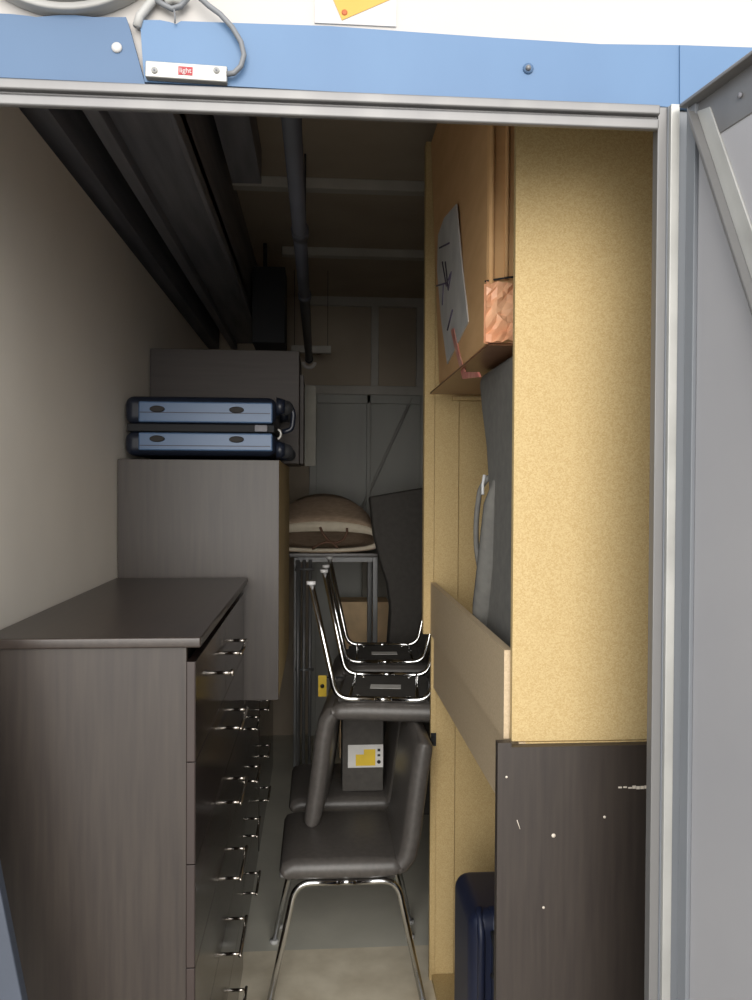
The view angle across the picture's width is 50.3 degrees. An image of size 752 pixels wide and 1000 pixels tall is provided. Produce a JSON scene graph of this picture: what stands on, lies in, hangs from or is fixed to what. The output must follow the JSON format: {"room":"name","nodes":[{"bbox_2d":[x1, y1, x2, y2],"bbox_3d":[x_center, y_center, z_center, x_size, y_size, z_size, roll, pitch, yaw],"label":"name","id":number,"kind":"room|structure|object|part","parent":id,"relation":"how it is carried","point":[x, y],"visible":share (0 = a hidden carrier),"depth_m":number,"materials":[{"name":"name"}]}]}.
{"room":"storage room","nodes":[
{"label":"storage room","id":0,"kind":"room"},
{"bbox_2d":[0,107,207,629],"bbox_3d":[-0.964,0.359,3.385,0.050,2.570,4.120,0,1,-4],"label":"wall","id":1,"kind":"structure","parent":0,"point":[81,316],"depth_m":2.14,"materials":[{"name":"white paint"}]},
{"bbox_2d":[18,107,218,348],"bbox_3d":[-1.019,-1.155,3.328,0.240,0.360,3.980,0,1,-4],"label":"trim","id":2,"kind":"structure","parent":1,"relation":"attached to","point":[69,134],"depth_m":2.67,"materials":[{"name":"grey metal"}]},
{"bbox_2d":[150,348,315,466],"bbox_3d":[-0.601,-0.387,3.494,0.672,0.468,0.432,0,1,-4],"label":"upper cabinet","id":3,"kind":"object","parent":1,"relation":"attached to","point":[273,375],"visible":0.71,"depth_m":3.28,"materials":[{"name":"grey wood"}]},
{"bbox_2d":[211,297,415,734],"bbox_3d":[-0.745,0.114,5.493,2.810,3.000,0.060,0,1,-4],"label":"wall","id":4,"kind":"structure","parent":0,"point":[348,363],"depth_m":5.49,"materials":[{"name":"grey paint"}]},
{"bbox_2d":[309,394,422,735],"bbox_3d":[-0.051,0.448,5.522,0.820,2.337,0.072,0,1,-4],"label":"door","id":5,"kind":"structure","parent":4,"relation":"in","point":[367,446],"depth_m":5.50,"materials":[{"name":"grey wood"}]},
{"bbox_2d":[310,296,423,307],"bbox_3d":[0.049,-1.352,5.478,1.080,0.060,0.040,0,1,-4],"label":"trim","id":6,"kind":"structure","parent":4,"relation":"attached to","point":[334,301],"depth_m":5.45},
{"bbox_2d":[312,385,422,395],"bbox_3d":[-0.024,-0.750,5.482,0.860,0.060,0.040,0,1,-4],"label":"trim","id":7,"kind":"structure","parent":4,"relation":"attached to","point":[320,389],"depth_m":5.46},
{"bbox_2d":[371,306,378,385],"bbox_3d":[-0.009,-1.081,5.480,0.050,0.603,0.035,0,1,-4],"label":"trim","id":8,"kind":"structure","parent":4,"relation":"attached to","point":[374,309],"depth_m":5.46,"materials":[{"name":"grey wood"}]},
{"bbox_2d":[416,307,423,386],"bbox_3d":[0.307,-1.080,5.503,0.060,0.603,0.035,0,1,-4],"label":"trim","id":9,"kind":"structure","parent":4,"relation":"attached to","point":[419,310],"depth_m":5.49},
{"bbox_2d":[237,116,436,297],"bbox_3d":[-0.585,-1.384,3.376,2.810,0.060,4.260,0,1,-4],"label":"ceiling","id":10,"kind":"structure","parent":0,"point":[333,148],"depth_m":3.74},
{"bbox_2d":[252,243,286,350],"bbox_3d":[-0.567,-1.093,4.279,0.171,0.548,0.250,0,1,-4],"label":"equipment box","id":11,"kind":"object","parent":10,"relation":"hanging from","point":[269,284],"visible":0.98,"depth_m":4.16,"materials":[{"name":"black plastic"}]},
{"bbox_2d":[281,117,315,368],"bbox_3d":[-0.273,-1.039,3.058,0.086,0.616,3.270,0,1,-4],"label":"ceiling pipe","id":12,"kind":"object","parent":10,"relation":"hanging from","point":[295,161],"visible":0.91,"depth_m":2.18,"materials":[{"name":"grey metal"}]},
{"bbox_2d":[291,270,330,353],"bbox_3d":[-0.388,-1.127,4.788,0.238,0.495,0.040,0,1,-4],"label":"batten","id":13,"kind":"object","parent":10,"relation":"hanging from","point":[315,349],"visible":0.74,"depth_m":4.78,"materials":[{"name":"grey wood"}]},
{"bbox_2d":[232,176,424,195],"bbox_3d":[-0.051,-1.329,3.395,1.620,0.045,0.060,0,1,-4],"label":"trim","id":14,"kind":"structure","parent":10,"relation":"attached to","point":[269,183],"depth_m":3.37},
{"bbox_2d":[282,246,423,260],"bbox_3d":[0.089,-1.343,4.377,1.200,0.045,0.060,0,1,-4],"label":"trim","id":15,"kind":"structure","parent":10,"relation":"attached to","point":[287,251],"depth_m":4.34,"materials":[{"name":"grey wood"}]},
{"bbox_2d":[238,735,435,999],"bbox_3d":[-0.558,1.675,3.455,2.800,0.060,4.200,0,1,-4],"label":"floor","id":16,"kind":"structure","parent":0,"point":[343,916],"depth_m":3.06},
{"bbox_2d":[0,862,27,999],"bbox_3d":[-0.640,0.840,1.433,0.316,1.671,0.025,0,1,-4],"label":"rail","id":17,"kind":"object","parent":16,"relation":"on","point":[12,984],"visible":1,"depth_m":1.42,"materials":[{"name":"blue metal"}]},
{"bbox_2d":[0,578,248,999],"bbox_3d":[-0.613,0.969,2.196,0.472,1.390,1.102,0,1,-4],"label":"dresser","id":18,"kind":"object","parent":16,"relation":"on","point":[123,783],"visible":1,"depth_m":1.66,"materials":[{"name":"brown wood"}]},
{"bbox_3d":[-0.404,0.436,1.934,0.019,0.208,0.544,0,1,-4],"label":"drawer","id":19,"kind":"part","parent":18,"relation":"part of","materials":[{"name":"brown wood"}]},
{"bbox_3d":[-0.427,1.080,2.216,0.019,0.218,1.091,0,1,-4],"label":"drawer","id":20,"kind":"part","parent":18,"relation":"part of","materials":[{"name":"brown wood"}]},
{"bbox_3d":[-0.426,0.861,2.213,0.019,0.216,1.091,0,1,-4],"label":"drawer","id":21,"kind":"part","parent":18,"relation":"part of","materials":[{"name":"brown wood"}]},
{"bbox_3d":[-0.425,0.645,2.210,0.019,0.213,1.091,0,1,-4],"label":"drawer","id":22,"kind":"part","parent":18,"relation":"part of","materials":[{"name":"brown wood"}]},
{"bbox_3d":[-0.384,0.442,2.050,0.038,0.018,0.018,0,1,-4],"label":"knob","id":23,"kind":"part","parent":18,"relation":"part of","materials":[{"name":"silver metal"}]},
{"bbox_3d":[-0.428,1.301,2.220,0.019,0.220,1.091,0,1,-4],"label":"drawer","id":24,"kind":"part","parent":18,"relation":"part of","materials":[{"name":"brown wood"}]},
{"bbox_3d":[-0.444,0.428,2.479,0.019,0.208,0.544,0,1,-4],"label":"drawer","id":25,"kind":"part","parent":18,"relation":"part of","materials":[{"name":"brown wood"}]},
{"bbox_3d":[-0.429,1.521,2.223,0.019,0.216,1.091,0,1,-4],"label":"drawer","id":26,"kind":"part","parent":18,"relation":"part of","materials":[{"name":"brown wood"}]},
{"bbox_3d":[-0.412,1.307,2.402,0.039,0.010,0.214,0,1,-4],"label":"handle","id":27,"kind":"part","parent":18,"relation":"part of","materials":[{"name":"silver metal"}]},
{"bbox_3d":[-0.411,1.087,2.398,0.039,0.010,0.214,0,1,-4],"label":"handle","id":28,"kind":"part","parent":18,"relation":"part of","materials":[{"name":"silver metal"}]},
{"bbox_3d":[-0.410,0.867,2.395,0.039,0.010,0.214,0,1,-4],"label":"handle","id":29,"kind":"part","parent":18,"relation":"part of","materials":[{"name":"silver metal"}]},
{"bbox_3d":[-0.409,0.652,2.392,0.039,0.010,0.214,0,1,-4],"label":"handle","id":30,"kind":"part","parent":18,"relation":"part of","materials":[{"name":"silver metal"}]},
{"bbox_3d":[-0.408,0.437,2.389,0.039,0.010,0.214,0,1,-4],"label":"handle","id":31,"kind":"part","parent":18,"relation":"part of","materials":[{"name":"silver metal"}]},
{"bbox_3d":[-0.413,1.532,2.405,0.039,0.010,0.214,0,1,-4],"label":"handle","id":32,"kind":"part","parent":18,"relation":"part of","materials":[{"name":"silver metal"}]},
{"bbox_2d":[243,700,260,947],"bbox_3d":[-0.692,1.171,3.201,0.462,0.956,0.792,0,1,-4],"label":"dresser","id":33,"kind":"object","parent":16,"relation":"on","point":[251,818],"visible":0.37,"depth_m":3.16,"materials":[{"name":"brown wood"}]},
{"bbox_2d":[118,459,288,699],"bbox_3d":[-0.649,0.271,3.266,0.550,0.837,1.000,0,1,-4],"label":"base cabinet","id":34,"kind":"object","parent":33,"relation":"on","point":[178,518],"visible":0.73,"depth_m":2.77,"materials":[{"name":"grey wood"}]},
{"bbox_2d":[126,396,295,461],"bbox_3d":[-0.598,-0.261,3.012,0.598,0.221,0.418,0,1,-4],"label":"suitcase","id":35,"kind":"object","parent":34,"relation":"on","point":[204,428],"visible":1,"depth_m":2.82,"materials":[{"name":"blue plastic"}]},
{"bbox_3d":[-0.599,-0.309,2.823,0.467,0.073,0.023,0,1,-4],"label":"shell panel","id":36,"kind":"part","parent":35,"relation":"part of","materials":[{"name":"blue plastic"}]},
{"bbox_3d":[-0.600,-0.205,2.825,0.467,0.063,0.023,0,1,-4],"label":"shell panel","id":37,"kind":"part","parent":35,"relation":"part of","materials":[{"name":"silver metal"}]},
{"bbox_3d":[-0.324,-0.297,2.880,0.071,0.124,0.018,0,1,-4],"label":"handle","id":38,"kind":"part","parent":35,"relation":"part of","materials":[{"name":"black plastic"}]},
{"bbox_3d":[-0.382,0.271,3.295,0.012,0.835,0.981,0,1,-4],"label":"panel","id":39,"kind":"part","parent":34,"relation":"part of","materials":[{"name":"grey wood"}]},
{"bbox_3d":[-0.512,1.497,3.224,0.019,0.233,0.781,0,1,-4],"label":"drawer","id":40,"kind":"part","parent":33,"relation":"part of","materials":[{"name":"brown wood"}]},
{"bbox_3d":[-0.511,1.272,3.221,0.019,0.213,0.781,0,1,-4],"label":"drawer","id":41,"kind":"part","parent":33,"relation":"part of","materials":[{"name":"brown wood"}]},
{"bbox_3d":[-0.510,1.062,3.218,0.019,0.203,0.781,0,1,-4],"label":"drawer","id":42,"kind":"part","parent":33,"relation":"part of","materials":[{"name":"brown wood"}]},
{"bbox_3d":[-0.509,0.852,3.215,0.019,0.212,0.781,0,1,-4],"label":"drawer","id":43,"kind":"part","parent":33,"relation":"part of","materials":[{"name":"brown wood"}]},
{"bbox_3d":[-0.476,1.501,3.137,0.039,0.010,0.184,0,1,-4],"label":"handle","id":44,"kind":"part","parent":33,"relation":"part of","materials":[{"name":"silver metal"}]},
{"bbox_3d":[-0.475,1.281,3.134,0.039,0.010,0.184,0,1,-4],"label":"handle","id":45,"kind":"part","parent":33,"relation":"part of","materials":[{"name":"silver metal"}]},
{"bbox_3d":[-0.474,1.071,3.131,0.039,0.010,0.184,0,1,-4],"label":"handle","id":46,"kind":"part","parent":33,"relation":"part of","materials":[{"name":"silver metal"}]},
{"bbox_3d":[-0.473,0.871,3.128,0.039,0.010,0.184,0,1,-4],"label":"handle","id":47,"kind":"part","parent":33,"relation":"part of","materials":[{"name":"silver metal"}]},
{"bbox_2d":[258,700,272,851],"bbox_3d":[-0.764,1.213,4.199,0.462,0.840,1.152,0,1,-4],"label":"dresser","id":48,"kind":"object","parent":16,"relation":"on","point":[265,706],"visible":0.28,"depth_m":3.94,"materials":[{"name":"brown wood"}]},
{"bbox_3d":[-0.582,0.960,4.214,0.019,0.226,1.141,0,1,-4],"label":"drawer","id":49,"kind":"part","parent":48,"relation":"part of","materials":[{"name":"brown wood"}]},
{"bbox_3d":[-0.527,1.408,3.834,0.039,0.010,0.184,0,1,-4],"label":"handle","id":50,"kind":"part","parent":48,"relation":"part of","materials":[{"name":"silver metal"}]},
{"bbox_3d":[-0.583,1.181,4.217,0.019,0.212,1.141,0,1,-4],"label":"drawer","id":51,"kind":"part","parent":48,"relation":"part of","materials":[{"name":"brown wood"}]},
{"bbox_3d":[-0.526,1.200,3.831,0.039,0.010,0.184,0,1,-4],"label":"handle","id":52,"kind":"part","parent":48,"relation":"part of","materials":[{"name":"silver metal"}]},
{"bbox_3d":[-0.525,0.980,3.828,0.039,0.010,0.184,0,1,-4],"label":"handle","id":53,"kind":"part","parent":48,"relation":"part of","materials":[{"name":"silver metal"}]},
{"bbox_2d":[295,560,313,765],"bbox_3d":[-0.387,0.978,4.309,0.103,1.311,0.030,0,1,-11],"label":"stand","id":54,"kind":"object","parent":16,"relation":"on","point":[298,569],"visible":0.79,"depth_m":4.30,"materials":[{"name":"metal"}]},
{"bbox_2d":[289,549,377,767],"bbox_3d":[-0.247,0.958,4.660,0.499,1.341,0.540,0,1,-4],"label":"table","id":55,"kind":"object","parent":16,"relation":"on","point":[369,556],"visible":0.4,"depth_m":4.42,"materials":[{"name":"grey metal"}]},
{"bbox_3d":[-0.441,0.972,4.415,0.028,1.319,0.028,0,1,-4],"label":"leg","id":56,"kind":"part","parent":55,"relation":"part of","materials":[{"name":"metal"}]},
{"bbox_3d":[-0.474,0.965,4.874,0.028,1.319,0.028,0,1,-4],"label":"leg","id":57,"kind":"part","parent":55,"relation":"part of","materials":[{"name":"metal"}]},
{"bbox_2d":[289,494,375,552],"bbox_3d":[-0.301,0.125,4.602,0.624,0.322,0.512,0,1,-4],"label":"cushion","id":58,"kind":"object","parent":55,"relation":"on","point":[318,523],"visible":0.77,"depth_m":4.48,"materials":[{"name":"beige fabric"}]},
{"bbox_3d":[-0.277,0.247,4.356,0.150,0.051,0.014,0,1,-4],"label":"handle","id":59,"kind":"part","parent":58,"relation":"part of","materials":[{"name":"brown wicker"}]},
{"bbox_3d":[-0.232,0.193,4.370,0.161,0.097,0.014,0,1,-4],"label":"handle","id":60,"kind":"part","parent":58,"relation":"part of","materials":[{"name":"brown wicker"}]},
{"bbox_3d":[-0.041,0.967,4.905,0.028,1.319,0.028,0,1,-4],"label":"leg","id":61,"kind":"part","parent":55,"relation":"part of","materials":[{"name":"metal"}]},
{"bbox_3d":[-0.008,0.974,4.447,0.028,1.319,0.028,0,1,-4],"label":"leg","id":62,"kind":"part","parent":55,"relation":"part of","materials":[{"name":"metal"}]},
{"bbox_2d":[274,721,413,929],"bbox_3d":[-0.130,1.213,3.308,0.552,0.874,0.446,0,1,-4],"label":"dining chair","id":63,"kind":"object","parent":16,"relation":"on","point":[337,799],"visible":0.32,"depth_m":3.14,"materials":[{"name":"grey leather"}]},
{"bbox_3d":[-0.264,1.436,3.107,0.247,0.425,0.030,0,1,-8],"label":"leg","id":64,"kind":"part","parent":63,"relation":"part of","materials":[{"name":"silver metal"}]},
{"bbox_3d":[-0.149,1.187,3.306,0.405,0.072,0.430,0,1,-4],"label":"seat","id":65,"kind":"part","parent":63,"relation":"part of","materials":[{"name":"grey leather"}]},
{"bbox_2d":[341,720,382,790],"bbox_3d":[-0.059,1.000,3.259,0.162,0.299,0.203,0,1,-4],"label":"carton","id":66,"kind":"object","parent":63,"relation":"on","point":[361,741],"visible":0.77,"depth_m":3.16,"materials":[{"name":"cardboard"}]},
{"bbox_2d":[356,749,374,765],"bbox_3d":[-0.041,1.017,3.159,0.078,0.065,0.002,0,1,-4],"label":"print","id":67,"kind":"object","parent":66,"relation":"attached to","point":[364,757],"depth_m":3.16},
{"bbox_2d":[318,556,429,696],"bbox_3d":[0.028,0.711,3.623,0.556,0.874,0.446,0,1,-1],"label":"dining chair","id":68,"kind":"object","parent":63,"relation":"on","point":[361,656],"visible":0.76,"depth_m":3.51,"materials":[{"name":"silver metal"}]},
{"bbox_3d":[-0.183,0.932,3.622,0.126,0.430,0.430,0,1,-1],"label":"backrest","id":69,"kind":"part","parent":68,"relation":"part of","materials":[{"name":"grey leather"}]},
{"bbox_3d":[-0.102,0.492,3.423,0.246,0.425,0.029,0,1,-5],"label":"leg","id":70,"kind":"part","parent":68,"relation":"part of","materials":[{"name":"silver metal"}]},
{"bbox_3d":[-0.111,0.486,3.810,0.246,0.425,0.029,0,1,2],"label":"leg","id":71,"kind":"part","parent":68,"relation":"part of","materials":[{"name":"silver metal"}]},
{"bbox_3d":[0.031,0.689,3.813,0.060,0.020,0.021,0,1,-1],"label":"rail","id":72,"kind":"part","parent":68,"relation":"part of","materials":[{"name":"silver metal"}]},
{"bbox_3d":[0.040,0.695,3.433,0.060,0.020,0.021,0,1,-1],"label":"rail","id":73,"kind":"part","parent":68,"relation":"part of","materials":[{"name":"silver metal"}]},
{"bbox_3d":[0.035,0.700,3.623,0.320,0.011,0.350,0,1,-1],"label":"board","id":74,"kind":"part","parent":68,"relation":"part of","materials":[{"name":"black plastic"}]},
{"bbox_3d":[0.050,0.737,3.624,0.405,0.072,0.430,0,1,-1],"label":"seat","id":75,"kind":"part","parent":68,"relation":"part of","materials":[{"name":"grey leather"}]},
{"bbox_3d":[0.174,0.488,3.817,0.247,0.425,0.030,0,1,-5],"label":"leg","id":76,"kind":"part","parent":68,"relation":"part of","materials":[{"name":"silver metal"}]},
{"bbox_3d":[0.183,0.494,3.429,0.247,0.425,0.030,0,1,3],"label":"leg","id":77,"kind":"part","parent":68,"relation":"part of","materials":[{"name":"silver metal"}]},
{"bbox_3d":[0.084,0.991,3.320,0.126,0.430,0.430,0,1,-4],"label":"backrest","id":78,"kind":"part","parent":63,"relation":"part of","materials":[{"name":"grey leather"}]},
{"bbox_3d":[0.021,1.437,3.128,0.246,0.425,0.029,0,1,0],"label":"leg","id":79,"kind":"part","parent":63,"relation":"part of","materials":[{"name":"silver metal"}]},
{"bbox_2d":[267,722,432,999],"bbox_3d":[-0.105,1.221,2.794,0.552,0.874,0.446,0,1,-4],"label":"dining chair","id":80,"kind":"object","parent":16,"relation":"on","point":[367,847],"visible":0.98,"depth_m":2.62,"materials":[{"name":"grey leather"}]},
{"bbox_3d":[-0.267,1.438,2.980,0.247,0.425,0.030,0,1,0],"label":"leg","id":81,"kind":"part","parent":80,"relation":"part of","materials":[{"name":"silver metal"}]},
{"bbox_3d":[-0.238,1.444,2.589,0.245,0.425,0.037,0,1,-4],"label":"leg","id":82,"kind":"part","parent":80,"relation":"part of","materials":[{"name":"silver metal"}]},
{"bbox_3d":[-0.124,1.195,2.792,0.405,0.072,0.430,0,1,-4],"label":"seat","id":83,"kind":"part","parent":80,"relation":"part of","materials":[{"name":"grey leather"}]},
{"bbox_3d":[-0.096,1.243,2.604,0.060,0.020,0.021,0,1,-4],"label":"rail","id":84,"kind":"part","parent":80,"relation":"part of","materials":[{"name":"silver metal"}]},
{"bbox_2d":[304,569,429,827],"bbox_3d":[0.029,0.722,3.022,0.552,0.874,0.446,0,1,3],"label":"dining chair","id":85,"kind":"object","parent":80,"relation":"on","point":[362,695],"visible":0.87,"depth_m":2.83,"materials":[{"name":"grey leather"}]},
{"bbox_3d":[-0.185,0.943,3.035,0.126,0.430,0.430,0,1,3],"label":"backrest","id":86,"kind":"part","parent":85,"relation":"part of","materials":[{"name":"grey leather"}]},
{"bbox_3d":[-0.117,0.503,2.832,0.246,0.425,0.029,0,1,-1],"label":"leg","id":87,"kind":"part","parent":85,"relation":"part of","materials":[{"name":"silver metal"}]},
{"bbox_3d":[-0.099,0.497,3.219,0.246,0.425,0.029,0,1,6],"label":"leg","id":88,"kind":"part","parent":85,"relation":"part of","materials":[{"name":"silver metal"}]},
{"bbox_3d":[0.049,0.748,3.021,0.405,0.072,0.430,0,1,3],"label":"seat","id":89,"kind":"part","parent":85,"relation":"part of","materials":[{"name":"grey leather"}]},
{"bbox_3d":[0.025,0.706,2.832,0.060,0.020,0.021,0,1,3],"label":"rail","id":90,"kind":"part","parent":85,"relation":"part of","materials":[{"name":"silver metal"}]},
{"bbox_3d":[0.034,0.711,3.022,0.320,0.011,0.350,0,1,3],"label":"board","id":91,"kind":"part","parent":85,"relation":"part of","materials":[{"name":"black fabric"}]},
{"bbox_3d":[0.043,0.700,3.211,0.060,0.020,0.021,0,1,3],"label":"rail","id":92,"kind":"part","parent":85,"relation":"part of","materials":[{"name":"silver metal"}]},
{"bbox_3d":[0.168,0.505,2.818,0.247,0.425,0.030,0,1,7],"label":"leg","id":93,"kind":"part","parent":85,"relation":"part of","materials":[{"name":"silver metal"}]},
{"bbox_3d":[0.186,0.499,3.205,0.247,0.425,0.030,0,1,-1],"label":"leg","id":94,"kind":"part","parent":85,"relation":"part of","materials":[{"name":"silver metal"}]},
{"bbox_3d":[0.046,1.445,2.614,0.246,0.425,0.029,0,1,0],"label":"leg","id":95,"kind":"part","parent":80,"relation":"part of","materials":[{"name":"silver metal"}]},
{"bbox_3d":[0.018,1.439,3.000,0.246,0.425,0.029,0,1,-8],"label":"leg","id":96,"kind":"part","parent":80,"relation":"part of","materials":[{"name":"silver metal"}]},
{"bbox_3d":[0.109,0.999,2.806,0.126,0.430,0.430,0,1,-4],"label":"backrest","id":97,"kind":"part","parent":80,"relation":"part of","materials":[{"name":"grey leather"}]},
{"bbox_2d":[338,597,388,757],"bbox_3d":[-0.081,1.130,5.136,0.310,0.985,0.220,0,1,-4],"label":"carton","id":98,"kind":"object","parent":16,"relation":"on","point":[354,608],"visible":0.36,"depth_m":5.02,"materials":[{"name":"cardboard"}]},
{"bbox_2d":[362,559,387,598],"bbox_3d":[0.003,0.969,5.320,0.200,1.303,0.040,0,1,-4],"label":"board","id":99,"kind":"object","parent":16,"relation":"on","point":[382,589],"visible":0.02,"depth_m":5.29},
{"bbox_2d":[369,488,429,814],"bbox_3d":[0.173,0.782,4.206,0.424,1.711,0.140,0,1,-4],"label":"panel","id":100,"kind":"object","parent":16,"relation":"on","point":[396,517],"visible":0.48,"depth_m":4.13,"materials":[{"name":"black fabric"}]},
{"bbox_2d":[428,634,646,999],"bbox_3d":[0.489,1.067,2.191,0.599,1.205,1.213,0,1,-4],"label":"cabinet","id":101,"kind":"object","parent":16,"relation":"on","point":[560,826],"visible":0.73,"depth_m":1.58,"materials":[{"name":"brown wood"}]},
{"bbox_3d":[0.499,1.660,2.202,0.532,0.020,1.168,0,1,-4],"label":"panel","id":102,"kind":"part","parent":101,"relation":"part of","materials":[{"name":"beige wood"}]},
{"bbox_3d":[0.465,1.062,2.787,0.560,1.197,0.022,0,1,-4],"label":"panel","id":103,"kind":"part","parent":101,"relation":"part of","materials":[{"name":"beige wood"}]},
{"bbox_2d":[454,871,494,999],"bbox_3d":[0.437,1.386,2.315,0.382,0.524,0.329,0,1,-4],"label":"suitcase","id":104,"kind":"object","parent":101,"relation":"on","point":[474,891],"visible":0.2,"depth_m":2.23,"materials":[{"name":"blue plastic"}]},
{"bbox_3d":[0.322,1.239,2.163,0.018,0.136,0.048,0,1,-4],"label":"handle","id":105,"kind":"part","parent":104,"relation":"part of","materials":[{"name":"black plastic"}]},
{"bbox_3d":[0.247,0.561,2.165,0.014,0.181,1.166,0,1,-4],"label":"rail","id":106,"kind":"part","parent":101,"relation":"part of","materials":[{"name":"wood"}]},
{"bbox_2d":[422,111,680,740],"bbox_3d":[0.497,-0.370,2.191,0.594,1.681,1.210,0,1,-3],"label":"wardrobe","id":107,"kind":"object","parent":101,"relation":"on","point":[575,666],"visible":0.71,"depth_m":1.59,"materials":[{"name":"wood"}]},
{"bbox_3d":[0.470,-0.388,2.766,0.538,1.663,0.020,0,1,-3],"label":"panel","id":108,"kind":"part","parent":107,"relation":"part of","materials":[{"name":"beige wood"}]},
{"bbox_3d":[0.231,0.381,2.174,0.018,0.178,1.147,0,1,-3],"label":"rail","id":109,"kind":"part","parent":107,"relation":"part of","materials":[{"name":"wood"}]},
{"bbox_2d":[430,123,513,394],"bbox_3d":[0.464,-0.738,2.218,0.518,0.902,0.960,0,1,-4],"label":"cardboard box","id":110,"kind":"object","parent":107,"relation":"in","point":[473,165],"visible":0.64,"depth_m":2.01,"materials":[{"name":"brown cardboard"}]},
{"bbox_2d":[472,356,512,647],"bbox_3d":[0.407,0.056,1.971,0.302,0.786,0.550,0,1,-4],"label":"bag","id":111,"kind":"object","parent":107,"relation":"in","point":[491,607],"visible":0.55,"depth_m":1.93,"materials":[{"name":"grey fabric"}]},
{"bbox_3d":[0.274,0.079,2.071,0.035,0.286,0.061,0,1,-4],"label":"handle","id":112,"kind":"part","parent":111,"relation":"part of","materials":[{"name":"grey fabric"}]},
{"bbox_3d":[0.273,-0.039,2.040,0.011,0.052,0.019,1,1,18],"label":"zip pull","id":113,"kind":"part","parent":111,"relation":"part of","materials":[{"name":"plastic"}]},
{"bbox_3d":[0.551,-0.361,1.598,0.558,1.681,0.018,0,1,-3],"label":"panel","id":114,"kind":"part","parent":107,"relation":"part of","materials":[{"name":"beige wood"}]},
{"bbox_3d":[0.532,1.076,1.597,0.599,1.205,0.021,0,1,-4],"label":"panel","id":115,"kind":"part","parent":101,"relation":"part of","materials":[{"name":"brown wood"}]},
{"bbox_3d":[0.522,0.480,2.186,0.538,0.017,1.170,0,1,-4],"label":"panel","id":116,"kind":"part","parent":101,"relation":"part of","materials":[{"name":"beige wood"}]},
{"bbox_2d":[0,0,751,75],"bbox_3d":[-0.095,-0.406,1.331,8.000,4.230,0.080,0,1,-4],"label":"wall","id":117,"kind":"structure","parent":0,"point":[727,23],"depth_m":1.31,"materials":[{"name":"white paint"}]},
{"bbox_2d":[6,0,135,16],"bbox_3d":[-0.482,-0.942,1.219,0.376,0.376,0.070,0,1,-4],"label":"cable","id":118,"kind":"object","parent":117,"relation":"attached to","point":[90,8],"visible":1,"depth_m":1.23,"materials":[{"name":"white plastic"}]},
{"bbox_2d":[0,13,144,83],"bbox_3d":[-0.560,-0.703,1.243,0.398,0.102,0.014,0,1,-4],"label":"trim","id":119,"kind":"structure","parent":117,"relation":"attached to","point":[56,47],"depth_m":1.24,"materials":[{"name":"blue paint"}]},
{"bbox_2d":[111,42,121,52],"bbox_3d":[-0.404,-0.705,1.245,0.016,0.016,0.004,0,1,-4],"label":"cap","id":120,"kind":"object","parent":117,"relation":"attached to","point":[116,47],"visible":1,"depth_m":1.24,"materials":[{"name":"white plastic"}]},
{"bbox_2d":[133,0,189,29],"bbox_3d":[-0.336,-0.775,1.257,0.089,0.072,0.018,0,1,-4],"label":"cable","id":121,"kind":"object","parent":117,"relation":"attached to","point":[148,5],"visible":1,"depth_m":1.25,"materials":[{"name":"white plastic"}]},
{"bbox_2d":[82,110,256,348],"bbox_3d":[-0.710,-1.164,3.350,0.220,0.380,3.980,0,1,-4],"label":"ceiling beam","id":122,"kind":"structure","parent":117,"relation":"attached to","point":[175,165],"depth_m":2.75,"materials":[{"name":"grey metal"}]},
{"bbox_2d":[145,0,246,85],"bbox_3d":[-0.281,-0.748,1.251,0.156,0.188,0.016,0,1,-4],"label":"sensor","id":123,"kind":"object","parent":117,"relation":"attached to","point":[154,70],"visible":1,"depth_m":1.25,"materials":[{"name":"plastic"}]},
{"bbox_2d":[213,115,261,183],"bbox_3d":[-0.431,-1.261,2.216,0.110,0.130,1.680,0,1,-4],"label":"trim","id":124,"kind":"structure","parent":117,"relation":"attached to","point":[239,135],"depth_m":2.75,"materials":[{"name":"grey metal"}]},
{"bbox_2d":[0,78,659,131],"bbox_3d":[-0.289,-0.624,1.258,1.500,0.039,0.041,0,1,-4],"label":"trim","id":125,"kind":"structure","parent":117,"relation":"attached to","point":[21,93],"depth_m":1.26,"materials":[{"name":"silver metal"}]},
{"bbox_2d":[315,0,395,26],"bbox_3d":[-0.033,-0.839,1.286,0.131,0.149,0.005,0,1,-4],"label":"paper notice","id":126,"kind":"object","parent":117,"relation":"attached to","point":[377,13],"visible":1,"depth_m":1.29,"materials":[{"name":"white paper"}]},
{"bbox_2d":[141,20,686,111],"bbox_3d":[0.116,-0.700,1.295,0.976,0.110,0.012,0,1,-4],"label":"door header panel","id":127,"kind":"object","parent":117,"relation":"attached to","point":[279,56],"depth_m":1.29,"materials":[{"name":"blue paint"}]},
{"bbox_2d":[523,63,533,73],"bbox_3d":[0.247,-0.700,1.294,0.017,0.017,0.009,0,1,-4],"label":"bolt","id":128,"kind":"object","parent":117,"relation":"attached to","point":[528,68],"visible":1,"depth_m":1.29,"materials":[{"name":"blue paint"}]},
{"bbox_2d":[644,104,686,999],"bbox_3d":[0.490,0.535,1.331,0.072,2.355,0.032,0,1,-4],"label":"trim","id":129,"kind":"structure","parent":117,"relation":"attached to","point":[670,139],"depth_m":1.32,"materials":[{"name":"metal"}]},
{"bbox_2d":[677,51,751,999],"bbox_3d":[0.611,0.516,0.860,0.030,2.288,0.920,0,1,-15],"label":"door","id":130,"kind":"structure","parent":117,"relation":"in","point":[715,891],"depth_m":1.23,"materials":[{"name":"metal"}]},
{"bbox_2d":[679,45,751,109],"bbox_3d":[0.602,-0.695,1.325,0.207,0.109,0.006,0,1,-4],"label":"trim","id":131,"kind":"structure","parent":117,"relation":"attached to","point":[698,65],"depth_m":1.32,"materials":[{"name":"blue paint"}]}
]}

